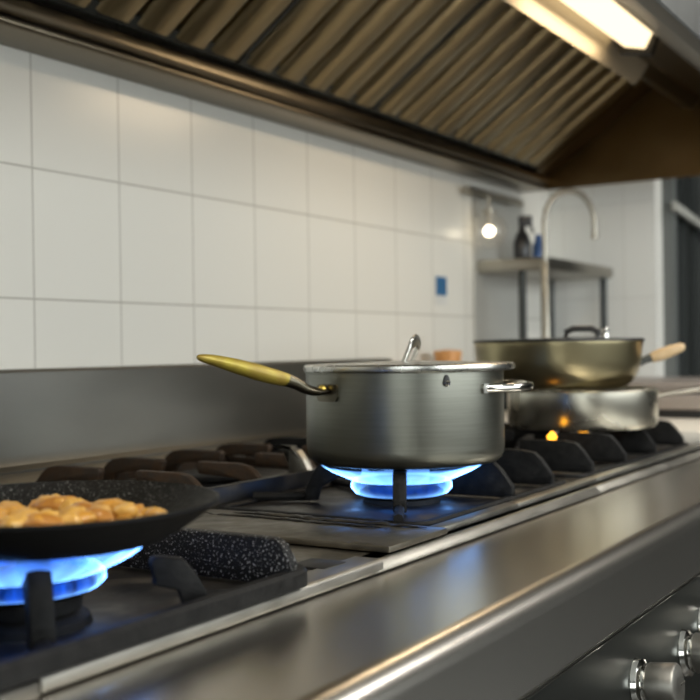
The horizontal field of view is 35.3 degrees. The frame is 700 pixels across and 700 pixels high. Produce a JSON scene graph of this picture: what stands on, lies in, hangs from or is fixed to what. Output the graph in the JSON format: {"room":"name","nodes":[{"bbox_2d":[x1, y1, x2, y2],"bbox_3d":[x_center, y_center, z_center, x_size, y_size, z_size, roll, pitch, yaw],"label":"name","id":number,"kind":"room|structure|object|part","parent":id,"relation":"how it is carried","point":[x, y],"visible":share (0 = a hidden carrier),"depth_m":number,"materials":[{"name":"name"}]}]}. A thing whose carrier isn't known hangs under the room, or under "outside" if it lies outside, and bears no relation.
{"room":"commercial kitchen","nodes":[
{"label":"commercial kitchen","id":0,"kind":"room"},
{"bbox_2d":[0,0,548,369],"bbox_3d":[-0.946,-0.387,1.122,0.100,2.900,5.920,-1,0,32],"label":"wall","id":1,"kind":"structure","parent":0,"point":[140,224],"depth_m":2.10,"materials":[{"name":"white tile"}]},
{"bbox_2d":[0,358,391,474],"bbox_3d":[-0.651,0.145,1.421,0.065,0.227,2.830,-1,0,32],"label":"backsplash","id":2,"kind":"structure","parent":1,"relation":"attached to","point":[49,417],"depth_m":1.86,"materials":[{"name":"metal"}]},
{"bbox_2d":[0,0,699,192],"bbox_3d":[-0.018,-0.776,1.673,0.905,0.598,3.541,-1,0,32],"label":"exhaust hood","id":3,"kind":"object","parent":1,"relation":"attached to","point":[651,131],"visible":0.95,"depth_m":2.46,"materials":[{"name":"metal"}]},
{"bbox_2d":[51,0,292,62],"bbox_3d":[-0.169,-0.696,1.713,0.457,0.338,0.476,-1,0,32],"label":"filter","id":4,"kind":"object","parent":3,"relation":"attached to","point":[225,30],"visible":1,"depth_m":1.86,"materials":[{"name":"metal"}]},
{"bbox_2d":[235,0,481,109],"bbox_3d":[0.085,-0.700,2.123,0.457,0.338,0.476,-1,0,32],"label":"filter","id":5,"kind":"object","parent":3,"relation":"attached to","point":[353,52],"visible":0.91,"depth_m":2.17,"materials":[{"name":"metal"}]},
{"bbox_3d":[0.085,-0.700,2.123,0.457,0.338,0.476,-1,0,32],"label":"filter frame","id":6,"kind":"part","parent":5,"relation":"part of","materials":[{"name":"grey metal"}]},
{"bbox_2d":[369,0,572,142],"bbox_3d":[0.338,-0.704,2.533,0.457,0.338,0.476,-1,0,32],"label":"filter","id":7,"kind":"object","parent":3,"relation":"attached to","point":[496,51],"visible":0.82,"depth_m":2.52,"materials":[{"name":"metal"}]},
{"bbox_3d":[0.338,-0.704,2.533,0.457,0.338,0.476,-1,0,32],"label":"filter frame","id":8,"kind":"part","parent":7,"relation":"part of","materials":[{"name":"grey metal"}]},
{"bbox_2d":[464,45,633,167],"bbox_3d":[0.592,-0.708,2.943,0.457,0.338,0.476,-1,0,32],"label":"filter","id":9,"kind":"object","parent":3,"relation":"attached to","point":[576,88],"visible":0.55,"depth_m":2.94,"materials":[{"name":"metal"}]},
{"bbox_3d":[0.592,-0.708,2.943,0.457,0.338,0.476,-1,0,32],"label":"filter frame","id":10,"kind":"part","parent":9,"relation":"part of","materials":[{"name":"grey metal"}]},
{"bbox_2d":[504,0,658,84],"bbox_3d":[0.506,-0.672,2.255,0.142,0.059,0.940,-1,0,32],"label":"lamp","id":11,"kind":"object","parent":3,"relation":"attached to","point":[603,30],"visible":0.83,"depth_m":2.29,"materials":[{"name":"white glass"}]},
{"bbox_3d":[0.496,-0.679,2.202,0.079,0.045,0.500,-1,0,32],"label":"glass","id":12,"kind":"part","parent":11,"relation":"part of","materials":[{"name":"white glass"}]},
{"bbox_3d":[0.765,-0.698,3.191,0.438,0.332,0.112,-1,0,32],"label":"filler panel","id":13,"kind":"part","parent":3,"relation":"part of","materials":[{"name":"metal"}]},
{"bbox_3d":[0.909,-0.790,3.175,0.900,0.592,0.012,-1,0,32],"label":"panel","id":14,"kind":"part","parent":3,"relation":"part of","materials":[{"name":"metal"}]},
{"bbox_2d":[435,274,446,304],"bbox_3d":[0.244,-0.161,2.944,0.002,0.080,0.068,-1,0,32],"label":"sticker","id":15,"kind":"object","parent":1,"relation":"attached to","point":[440,280],"visible":1,"depth_m":2.94,"materials":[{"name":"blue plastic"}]},
{"bbox_2d":[436,276,446,295],"bbox_3d":[0.244,-0.171,2.944,0.001,0.050,0.062,-1,0,32],"label":"print","id":16,"kind":"object","parent":15,"relation":"attached to","point":[441,281],"depth_m":2.94,"materials":[{"name":"blue paper"}]},
{"bbox_2d":[472,194,523,360],"bbox_3d":[0.447,-0.184,3.269,0.005,0.550,0.365,-1,0,32],"label":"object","id":17,"kind":"structure","parent":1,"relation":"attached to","point":[496,306],"depth_m":3.23,"materials":[{"name":"grey"}]},
{"bbox_2d":[463,185,523,206],"bbox_3d":[0.414,-0.444,3.184,0.034,0.020,0.380,-1,0,32],"label":"utensil rail","id":18,"kind":"object","parent":17,"relation":"attached to","point":[470,190],"visible":1,"depth_m":3.15,"materials":[{"name":"metal"}]},
{"bbox_2d":[482,195,495,236],"bbox_3d":[0.390,-0.358,3.083,0.100,0.150,0.100,-1,0,32],"label":"globe lamp","id":19,"kind":"object","parent":18,"relation":"hanging from","point":[489,231],"visible":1,"depth_m":3.08,"materials":[{"name":"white glass"}]},
{"bbox_3d":[0.390,-0.333,3.083,0.032,0.032,0.032,-1,0,32],"label":"lit bulb","id":20,"kind":"part","parent":19,"relation":"part of","materials":[{"name":"white glass"}]},
{"bbox_2d":[434,349,461,360],"bbox_3d":[0.252,0.085,2.820,0.072,0.174,0.072,-1,0,32],"label":"tub","id":21,"kind":"object","parent":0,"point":[440,355],"visible":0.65,"depth_m":2.79,"materials":[{"name":"brown plastic"}]},
{"bbox_3d":[0.250,0.008,2.820,0.072,0.019,0.072,-1,0,32],"label":"tub lid","id":22,"kind":"part","parent":21,"relation":"part of","materials":[{"name":"brown plastic"}]},
{"bbox_2d":[548,180,663,376],"bbox_3d":[0.790,-0.414,3.599,0.450,2.900,0.120,-1,0,32],"label":"wall","id":23,"kind":"structure","parent":0,"point":[629,215],"depth_m":3.49,"materials":[{"name":"white tile"}]},
{"bbox_3d":[1.381,1.053,2.684,6.500,0.050,11.000,-1,0,32],"label":"floor","id":24,"kind":"structure","parent":0,"visible":0},
{"bbox_2d":[0,358,699,699],"bbox_3d":[-0.237,0.539,1.169,1.023,1.027,2.830,-1,0,32],"label":"gas range","id":25,"kind":"object","parent":24,"relation":"on","point":[587,588],"depth_m":1.11,"materials":[{"name":"metal"}]},
{"bbox_3d":[-0.483,0.218,0.262,0.038,0.013,1.034,-1,0,32],"label":"rail","id":26,"kind":"part","parent":25,"relation":"part of","materials":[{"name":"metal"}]},
{"bbox_3d":[-0.246,0.187,0.826,0.111,0.039,0.111,-1,0,32],"label":"gas burner","id":27,"kind":"part","parent":25,"relation":"part of","materials":[{"name":"black metal"}]},
{"bbox_2d":[0,480,218,561],"bbox_3d":[-0.289,0.112,0.767,0.404,0.059,0.246,-1,0,-27],"label":"frying pan","id":28,"kind":"object","parent":25,"relation":"on","point":[183,504],"visible":0.87,"depth_m":0.74,"materials":[{"name":"black metal"}]},
{"bbox_2d":[0,511,7,517],"bbox_3d":[-0.259,0.122,0.785,0.032,0.018,0.025,-1,0,5],"label":"fried piece","id":29,"kind":"object","parent":28,"relation":"in","point":[2,514],"visible":0.37,"depth_m":0.78,"materials":[{"name":"orange food"}]},
{"bbox_2d":[0,501,19,505],"bbox_3d":[-0.267,0.127,0.862,0.025,0.017,0.021,-1,0,10],"label":"fried piece","id":30,"kind":"object","parent":28,"relation":"in","point":[3,502],"visible":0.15,"depth_m":0.86,"materials":[{"name":"orange food"}]},
{"bbox_2d":[0,503,20,514],"bbox_3d":[-0.254,0.122,0.817,0.021,0.016,0.029,-1,0,-18],"label":"fried piece","id":31,"kind":"object","parent":28,"relation":"in","point":[8,506],"visible":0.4,"depth_m":0.81,"materials":[{"name":"orange food"}]},
{"bbox_2d":[0,513,20,522],"bbox_3d":[-0.238,0.122,0.777,0.019,0.013,0.014,-1,0,-35],"label":"fried piece","id":32,"kind":"object","parent":28,"relation":"in","point":[15,514],"visible":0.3,"depth_m":0.77,"materials":[{"name":"orange food"}]},
{"bbox_2d":[0,517,27,525],"bbox_3d":[-0.230,0.122,0.751,0.023,0.016,0.018,-1,0,7],"label":"fried piece","id":33,"kind":"object","parent":28,"relation":"in","point":[8,521],"visible":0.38,"depth_m":0.75,"materials":[{"name":"orange food"}]},
{"bbox_2d":[9,507,24,514],"bbox_3d":[-0.243,0.122,0.808,0.019,0.013,0.016,-1,0,-20],"label":"fried piece","id":34,"kind":"object","parent":28,"relation":"in","point":[15,510],"visible":0.23,"depth_m":0.80,"materials":[{"name":"orange food"}]},
{"bbox_2d":[18,510,33,514],"bbox_3d":[-0.233,0.122,0.785,0.016,0.015,0.022,-1,0,-33],"label":"fried piece","id":35,"kind":"object","parent":28,"relation":"in","point":[26,512],"visible":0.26,"depth_m":0.78,"materials":[{"name":"orange food"}]},
{"bbox_2d":[17,507,38,513],"bbox_3d":[-0.232,0.121,0.793,0.022,0.015,0.018,-1,0,-15],"label":"fried piece","id":36,"kind":"object","parent":28,"relation":"in","point":[27,508],"visible":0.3,"depth_m":0.79,"materials":[{"name":"orange food"}]},
{"bbox_2d":[22,519,46,525],"bbox_3d":[-0.214,0.122,0.747,0.033,0.013,0.018,-1,0,33],"label":"fried piece","id":37,"kind":"object","parent":28,"relation":"in","point":[30,521],"visible":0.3,"depth_m":0.74,"materials":[{"name":"orange food"}]},
{"bbox_2d":[27,513,43,520],"bbox_3d":[-0.219,0.121,0.770,0.028,0.016,0.022,-1,0,40],"label":"fried piece","id":38,"kind":"object","parent":28,"relation":"in","point":[34,515],"visible":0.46,"depth_m":0.76,"materials":[{"name":"orange food"}]},
{"bbox_2d":[35,495,54,503],"bbox_3d":[-0.235,0.122,0.859,0.024,0.017,0.020,-1,0,4],"label":"fried piece","id":39,"kind":"object","parent":28,"relation":"in","point":[41,498],"visible":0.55,"depth_m":0.85,"materials":[{"name":"orange food"}]},
{"bbox_2d":[27,513,64,524],"bbox_3d":[-0.217,0.121,0.766,0.039,0.015,0.021,-1,0,-11],"label":"fried piece","id":40,"kind":"object","parent":28,"relation":"in","point":[48,519],"visible":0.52,"depth_m":0.76,"materials":[{"name":"orange food"}]},
{"bbox_2d":[37,509,58,515],"bbox_3d":[-0.216,0.122,0.777,0.021,0.020,0.028,-1,0,6],"label":"fried piece","id":41,"kind":"object","parent":28,"relation":"in","point":[45,511],"visible":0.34,"depth_m":0.77,"materials":[{"name":"orange food"}]},
{"bbox_2d":[31,496,67,510],"bbox_3d":[-0.230,0.121,0.854,0.040,0.016,0.022,-1,0,4],"label":"fried piece","id":42,"kind":"object","parent":28,"relation":"in","point":[48,503],"visible":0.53,"depth_m":0.85,"materials":[{"name":"orange food"}]},
{"bbox_2d":[54,496,75,503],"bbox_3d":[-0.219,0.121,0.855,0.030,0.016,0.024,-1,0,18],"label":"fried piece","id":43,"kind":"object","parent":28,"relation":"in","point":[57,500],"visible":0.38,"depth_m":0.85,"materials":[{"name":"orange food"}]},
{"bbox_2d":[57,512,82,523],"bbox_3d":[-0.199,0.121,0.772,0.022,0.015,0.016,-1,0,-7],"label":"fried piece","id":44,"kind":"object","parent":28,"relation":"in","point":[68,517],"visible":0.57,"depth_m":0.77,"materials":[{"name":"orange food"}]},
{"bbox_2d":[58,498,84,510],"bbox_3d":[-0.213,0.122,0.846,0.022,0.016,0.017,-1,0,-19],"label":"fried piece","id":45,"kind":"object","parent":28,"relation":"in","point":[67,502],"visible":0.38,"depth_m":0.84,"materials":[{"name":"orange food"}]},
{"bbox_2d":[60,505,86,513],"bbox_3d":[-0.197,0.122,0.797,0.025,0.018,0.019,-1,0,43],"label":"fried piece","id":46,"kind":"object","parent":28,"relation":"in","point":[72,508],"visible":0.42,"depth_m":0.79,"materials":[{"name":"orange food"}]},
{"bbox_2d":[72,501,93,507],"bbox_3d":[-0.198,0.122,0.821,0.039,0.017,0.021,-1,0,44],"label":"fried piece","id":47,"kind":"object","parent":28,"relation":"in","point":[81,503],"visible":0.27,"depth_m":0.82,"materials":[{"name":"orange food"}]},
{"bbox_2d":[76,510,96,521],"bbox_3d":[-0.193,0.121,0.784,0.022,0.013,0.017,-1,0,-31],"label":"fried piece","id":48,"kind":"object","parent":28,"relation":"in","point":[85,515],"visible":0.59,"depth_m":0.78,"materials":[{"name":"orange food"}]},
{"bbox_2d":[87,507,114,520],"bbox_3d":[-0.183,0.121,0.797,0.033,0.014,0.018,-1,0,12],"label":"fried piece","id":49,"kind":"object","parent":28,"relation":"in","point":[102,514],"visible":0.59,"depth_m":0.79,"materials":[{"name":"orange food"}]},
{"bbox_2d":[91,504,112,513],"bbox_3d":[-0.183,0.121,0.807,0.018,0.015,0.022,-1,0,-26],"label":"fried piece","id":50,"kind":"object","parent":28,"relation":"in","point":[96,505],"visible":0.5,"depth_m":0.81,"materials":[{"name":"orange food"}]},
{"bbox_2d":[96,498,123,505],"bbox_3d":[-0.181,0.121,0.837,0.024,0.015,0.031,-1,0,5],"label":"fried piece","id":51,"kind":"object","parent":28,"relation":"in","point":[107,502],"visible":0.32,"depth_m":0.83,"materials":[{"name":"orange food"}]},
{"bbox_2d":[109,501,125,509],"bbox_3d":[-0.175,0.120,0.828,0.024,0.013,0.016,-1,0,3],"label":"fried piece","id":52,"kind":"object","parent":28,"relation":"in","point":[114,504],"visible":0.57,"depth_m":0.82,"materials":[{"name":"orange food"}]},
{"bbox_2d":[112,503,138,517],"bbox_3d":[-0.168,0.121,0.816,0.022,0.014,0.016,-1,0,39],"label":"fried piece","id":53,"kind":"object","parent":28,"relation":"in","point":[124,509],"visible":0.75,"depth_m":0.81,"materials":[{"name":"orange food"}]},
{"bbox_2d":[134,504,144,512],"bbox_3d":[-0.168,0.127,0.853,0.017,0.014,0.032,-1,0,0],"label":"fried piece","id":54,"kind":"object","parent":28,"relation":"in","point":[140,507],"visible":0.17,"depth_m":0.85,"materials":[{"name":"orange food"}]},
{"bbox_2d":[140,507,161,514],"bbox_3d":[-0.149,0.125,0.833,0.020,0.013,0.014,-1,0,3],"label":"fried piece","id":55,"kind":"object","parent":28,"relation":"in","point":[143,510],"visible":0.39,"depth_m":0.83,"materials":[{"name":"orange food"}]},
{"bbox_2d":[144,507,166,515],"bbox_3d":[-0.143,0.124,0.816,0.021,0.015,0.018,-1,0,20],"label":"fried piece","id":56,"kind":"object","parent":28,"relation":"in","point":[150,511],"visible":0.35,"depth_m":0.81,"materials":[{"name":"orange food"}]},
{"bbox_3d":[-0.274,0.174,0.880,0.340,0.064,0.395,-1,0,32],"label":"burner grate","id":57,"kind":"part","parent":25,"relation":"part of","materials":[{"name":"black metal"}]},
{"bbox_3d":[-0.211,0.174,1.681,0.339,0.059,0.485,-1,0,32],"label":"burner grate","id":58,"kind":"part","parent":25,"relation":"part of","materials":[{"name":"black metal"}]},
{"bbox_3d":[-0.186,0.182,1.016,0.329,0.040,0.012,-1,0,32],"label":"plate","id":59,"kind":"part","parent":25,"relation":"part of","materials":[{"name":"ceramic"}]},
{"bbox_3d":[-0.096,0.211,0.892,0.034,0.013,0.437,-1,0,32],"label":"rail","id":60,"kind":"part","parent":25,"relation":"part of","materials":[{"name":"metal"}]},
{"bbox_3d":[-0.213,0.195,1.686,0.111,0.021,0.111,-1,0,32],"label":"gas burner","id":61,"kind":"part","parent":25,"relation":"part of","materials":[{"name":"black metal"}]},
{"bbox_3d":[-0.217,0.197,1.685,0.323,0.015,0.485,-1,0,32],"label":"frame","id":62,"kind":"part","parent":25,"relation":"part of","materials":[{"name":"metal"}]},
{"bbox_3d":[-0.213,0.199,1.686,0.104,0.012,0.104,-1,0,32],"label":"burner","id":63,"kind":"part","parent":25,"relation":"part of","materials":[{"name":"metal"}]},
{"bbox_3d":[0.102,0.192,2.202,0.323,0.015,0.640,-1,0,32],"label":"frame","id":64,"kind":"part","parent":25,"relation":"part of","materials":[{"name":"metal"}]},
{"bbox_2d":[184,509,446,552],"bbox_3d":[-0.074,0.199,1.244,0.347,0.012,0.130,-1,0,32],"label":"cover plate","id":65,"kind":"object","parent":25,"relation":"on","point":[373,536],"visible":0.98,"depth_m":1.21,"materials":[{"name":"metal"}]},
{"bbox_2d":[196,354,533,469],"bbox_3d":[0.046,0.075,1.393,0.297,0.146,0.428,-1,0,32],"label":"cooking pot","id":66,"kind":"object","parent":25,"relation":"on","point":[428,420],"visible":0.94,"depth_m":1.35,"materials":[{"name":"metal"}]},
{"bbox_3d":[-0.127,0.025,1.317,0.127,0.041,0.025,-1,0,-36],"label":"long handle","id":67,"kind":"part","parent":66,"relation":"part of","materials":[{"name":"gold metal"}]},
{"bbox_3d":[0.073,0.087,1.466,0.266,0.121,0.266,-1,0,32],"label":"pot","id":68,"kind":"part","parent":66,"relation":"part of","materials":[{"name":"metal"}]},
{"bbox_2d":[304,334,514,372],"bbox_3d":[0.078,0.003,1.466,0.281,0.049,0.281,-1,0,32],"label":"lid","id":69,"kind":"object","parent":66,"relation":"on","point":[405,365],"visible":0.99,"depth_m":1.36,"materials":[{"name":"metal"}]},
{"bbox_3d":[0.079,0.021,1.466,0.281,0.014,0.281,-1,0,32],"label":"lid plate","id":70,"kind":"part","parent":69,"relation":"part of","materials":[{"name":"metal"}]},
{"bbox_3d":[0.083,-0.002,1.465,0.018,0.038,0.085,-1,0,13],"label":"lid handle","id":71,"kind":"part","parent":69,"relation":"part of","materials":[{"name":"metal"}]},
{"bbox_3d":[0.206,0.047,1.464,0.074,0.011,0.181,-1,0,1],"label":"loop handle","id":72,"kind":"part","parent":66,"relation":"part of","materials":[{"name":"silver metal"}]},
{"bbox_3d":[0.102,0.178,2.202,0.323,0.042,0.640,-1,0,32],"label":"burner grate","id":73,"kind":"part","parent":25,"relation":"part of","materials":[{"name":"black metal"}]},
{"bbox_3d":[0.073,0.174,1.515,0.313,0.052,0.468,-1,0,32],"label":"burner grate","id":74,"kind":"part","parent":25,"relation":"part of","materials":[{"name":"black metal"}]},
{"bbox_3d":[0.069,0.191,1.464,0.111,0.021,0.111,-1,0,32],"label":"gas burner","id":75,"kind":"part","parent":25,"relation":"part of","materials":[{"name":"black metal"}]},
{"bbox_3d":[0.069,0.195,1.464,0.104,0.012,0.104,-1,0,32],"label":"burner","id":76,"kind":"part","parent":25,"relation":"part of","materials":[{"name":"metal"}]},
{"bbox_3d":[0.183,0.208,1.342,0.034,0.011,0.648,-1,0,32],"label":"rail","id":77,"kind":"part","parent":25,"relation":"part of","materials":[{"name":"metal"}]},
{"bbox_2d":[547,431,556,439],"bbox_3d":[0.345,0.167,1.878,0.017,0.059,0.017,-1,0,32],"label":"flame","id":78,"kind":"object","parent":25,"relation":"on","point":[551,436],"visible":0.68,"depth_m":1.87,"materials":[{"name":"yellow"}]},
{"bbox_3d":[0.388,0.169,2.025,0.313,0.052,0.640,-1,0,32],"label":"burner grate","id":79,"kind":"part","parent":25,"relation":"part of","materials":[{"name":"black metal"}]},
{"bbox_3d":[0.389,0.192,2.025,0.313,0.005,0.640,-1,0,32],"label":"frame","id":80,"kind":"part","parent":25,"relation":"part of","materials":[{"name":"metal"}]},
{"bbox_2d":[507,386,699,431],"bbox_3d":[0.479,0.105,2.074,0.408,0.071,0.276,-1,0,-40],"label":"pan","id":81,"kind":"object","parent":25,"relation":"on","point":[627,408],"visible":0.82,"depth_m":1.92,"materials":[{"name":"metal"}]},
{"bbox_2d":[474,341,684,390],"bbox_3d":[0.393,0.028,2.038,0.327,0.085,0.307,-1,0,-34],"label":"saute pan","id":82,"kind":"object","parent":81,"relation":"on","point":[582,365],"visible":0.87,"depth_m":1.91,"materials":[{"name":"metal"}]},
{"bbox_2d":[473,325,644,342],"bbox_3d":[0.383,-0.029,2.032,0.312,0.030,0.312,-1,0,32],"label":"lid","id":83,"kind":"object","parent":82,"relation":"on","point":[604,333],"visible":0.89,"depth_m":1.94,"materials":[{"name":"silver"}]},
{"bbox_3d":[0.384,-0.020,2.032,0.292,0.009,0.292,-1,0,32],"label":"lid glass","id":84,"kind":"part","parent":83,"relation":"part of","materials":[{"name":"grey"}]},
{"bbox_3d":[0.428,-0.034,2.032,0.071,0.021,0.012,-1,0,12],"label":"lid knob","id":85,"kind":"part","parent":83,"relation":"part of","materials":[{"name":"black"}]},
{"bbox_2d":[640,354,652,365],"bbox_3d":[0.542,0.017,2.013,0.031,0.024,0.024,-1,0,3],"label":"socket","id":86,"kind":"object","parent":82,"relation":"attached to","point":[648,358],"depth_m":2.00,"materials":[{"name":"grey metal"}]},
{"bbox_3d":[0.579,0.005,2.007,0.064,0.035,0.023,-1,0,10],"label":"wooden handle","id":87,"kind":"part","parent":82,"relation":"part of","materials":[{"name":"brown wood"}]},
{"bbox_3d":[0.636,0.081,2.085,0.163,0.025,0.020,-1,0,-14],"label":"pan handle","id":88,"kind":"part","parent":81,"relation":"part of","materials":[{"name":"metal"}]},
{"bbox_3d":[0.153,0.290,0.925,0.003,0.003,2.830,-1,0,32],"label":"apron trim","id":89,"kind":"part","parent":25,"relation":"part of","materials":[{"name":"silver metal"}]},
{"bbox_3d":[0.136,0.400,0.937,0.075,0.216,2.830,-1,0,32],"label":"control panel","id":90,"kind":"part","parent":25,"relation":"part of","materials":[{"name":"grey metal"}]},
{"bbox_3d":[0.543,0.202,1.925,0.034,0.011,0.718,-1,0,32],"label":"rail","id":91,"kind":"part","parent":25,"relation":"part of","materials":[{"name":"metal"}]},
{"bbox_3d":[0.330,0.352,1.154,0.036,0.050,0.048,-1,0,32],"label":"control knob","id":92,"kind":"part","parent":25,"relation":"part of","materials":[{"name":"metal"}]},
{"bbox_3d":[0.427,0.361,1.308,0.036,0.050,0.048,-1,0,32],"label":"control knob","id":93,"kind":"part","parent":25,"relation":"part of","materials":[{"name":"metal"}]},
{"bbox_2d":[504,377,699,409],"bbox_3d":[0.907,0.559,3.142,0.895,0.950,0.540,-1,0,32],"label":"table","id":94,"kind":"object","parent":24,"relation":"on","point":[663,383],"visible":0.08,"depth_m":2.92,"materials":[{"name":"grey metal"}]},
{"bbox_2d":[477,257,612,337],"bbox_3d":[0.598,-0.085,3.304,0.215,0.345,0.550,-1,0,32],"label":"wall shelf","id":95,"kind":"object","parent":94,"relation":"on","point":[522,268],"visible":0.56,"depth_m":3.14,"materials":[{"name":"metal"}]},
{"bbox_3d":[0.483,-0.066,3.075,0.022,0.312,0.023,-1,0,32],"label":"leg","id":96,"kind":"part","parent":95,"relation":"part of","materials":[{"name":"grey metal"}]},
{"bbox_2d":[513,216,533,258],"bbox_3d":[0.503,-0.324,3.213,0.053,0.135,0.052,-1,0,-41],"label":"spray bottle","id":97,"kind":"object","parent":95,"relation":"on","point":[522,243],"visible":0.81,"depth_m":3.20,"materials":[{"name":"black plastic"}]},
{"bbox_2d":[532,234,541,257],"bbox_3d":[0.560,-0.300,3.266,0.038,0.086,0.038,-1,0,32],"label":"bottle","id":98,"kind":"object","parent":95,"relation":"on","point":[537,245],"visible":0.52,"depth_m":3.25,"materials":[{"name":"blue plastic"}]},
{"bbox_3d":[0.654,-0.069,3.569,0.022,0.312,0.023,-1,0,32],"label":"leg","id":99,"kind":"part","parent":95,"relation":"part of","materials":[{"name":"grey metal"}]},
{"bbox_3d":[0.803,-0.071,3.477,0.022,0.312,0.023,-1,0,32],"label":"leg","id":100,"kind":"part","parent":95,"relation":"part of","materials":[{"name":"grey metal"}]},
{"bbox_2d":[504,410,699,444],"bbox_3d":[0.617,0.603,2.652,0.915,0.872,0.570,-1,0,32],"label":"countertop","id":101,"kind":"structure","parent":24,"relation":"on","point":[689,428],"depth_m":2.38,"materials":[{"name":"metal"}]},
{"bbox_2d":[540,188,597,336],"bbox_3d":[0.591,-0.136,2.986,0.167,0.605,0.044,-1,0,-5],"label":"gooseneck faucet","id":102,"kind":"object","parent":101,"relation":"on","point":[544,266],"visible":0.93,"depth_m":2.97,"materials":[{"name":"metal"}]},
{"bbox_3d":[0.595,-0.335,2.980,0.152,0.208,0.016,-1,0,0],"label":"spout","id":103,"kind":"part","parent":102,"relation":"part of","materials":[{"name":"metal"}]},
{"bbox_2d":[658,394,699,417],"bbox_3d":[0.865,0.136,2.688,0.320,0.052,0.160,-1,0,32],"label":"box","id":104,"kind":"object","parent":101,"relation":"on","point":[683,405],"visible":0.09,"depth_m":2.64,"materials":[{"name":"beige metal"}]},
{"bbox_3d":[2.263,-0.438,6.247,0.540,2.900,3.882,-1,0,32],"label":"wall","id":105,"kind":"structure","parent":0,"visible":0},
{"bbox_2d":[662,176,699,376],"bbox_3d":[1.229,-0.171,3.973,0.075,2.400,1.100,-1,0,25],"label":"door","id":106,"kind":"structure","parent":105,"relation":"in","point":[680,196],"depth_m":3.78,"materials":[{"name":"grey"}]},
{"bbox_3d":[1.226,-0.171,3.986,0.060,2.400,1.080,-1,0,25],"label":"frame","id":107,"kind":"part","parent":106,"relation":"part of","materials":[{"name":"grey metal"}]},
{"bbox_3d":[1.243,-0.457,3.942,0.015,0.028,1.060,-1,0,25],"label":"rail","id":108,"kind":"part","parent":106,"relation":"part of","materials":[{"name":"grey metal"}]},
{"bbox_3d":[1.225,-0.231,3.986,0.016,2.120,0.920,-1,0,25],"label":"glass","id":109,"kind":"part","parent":106,"relation":"part of","materials":[{"name":"grey glass"}]}
]}

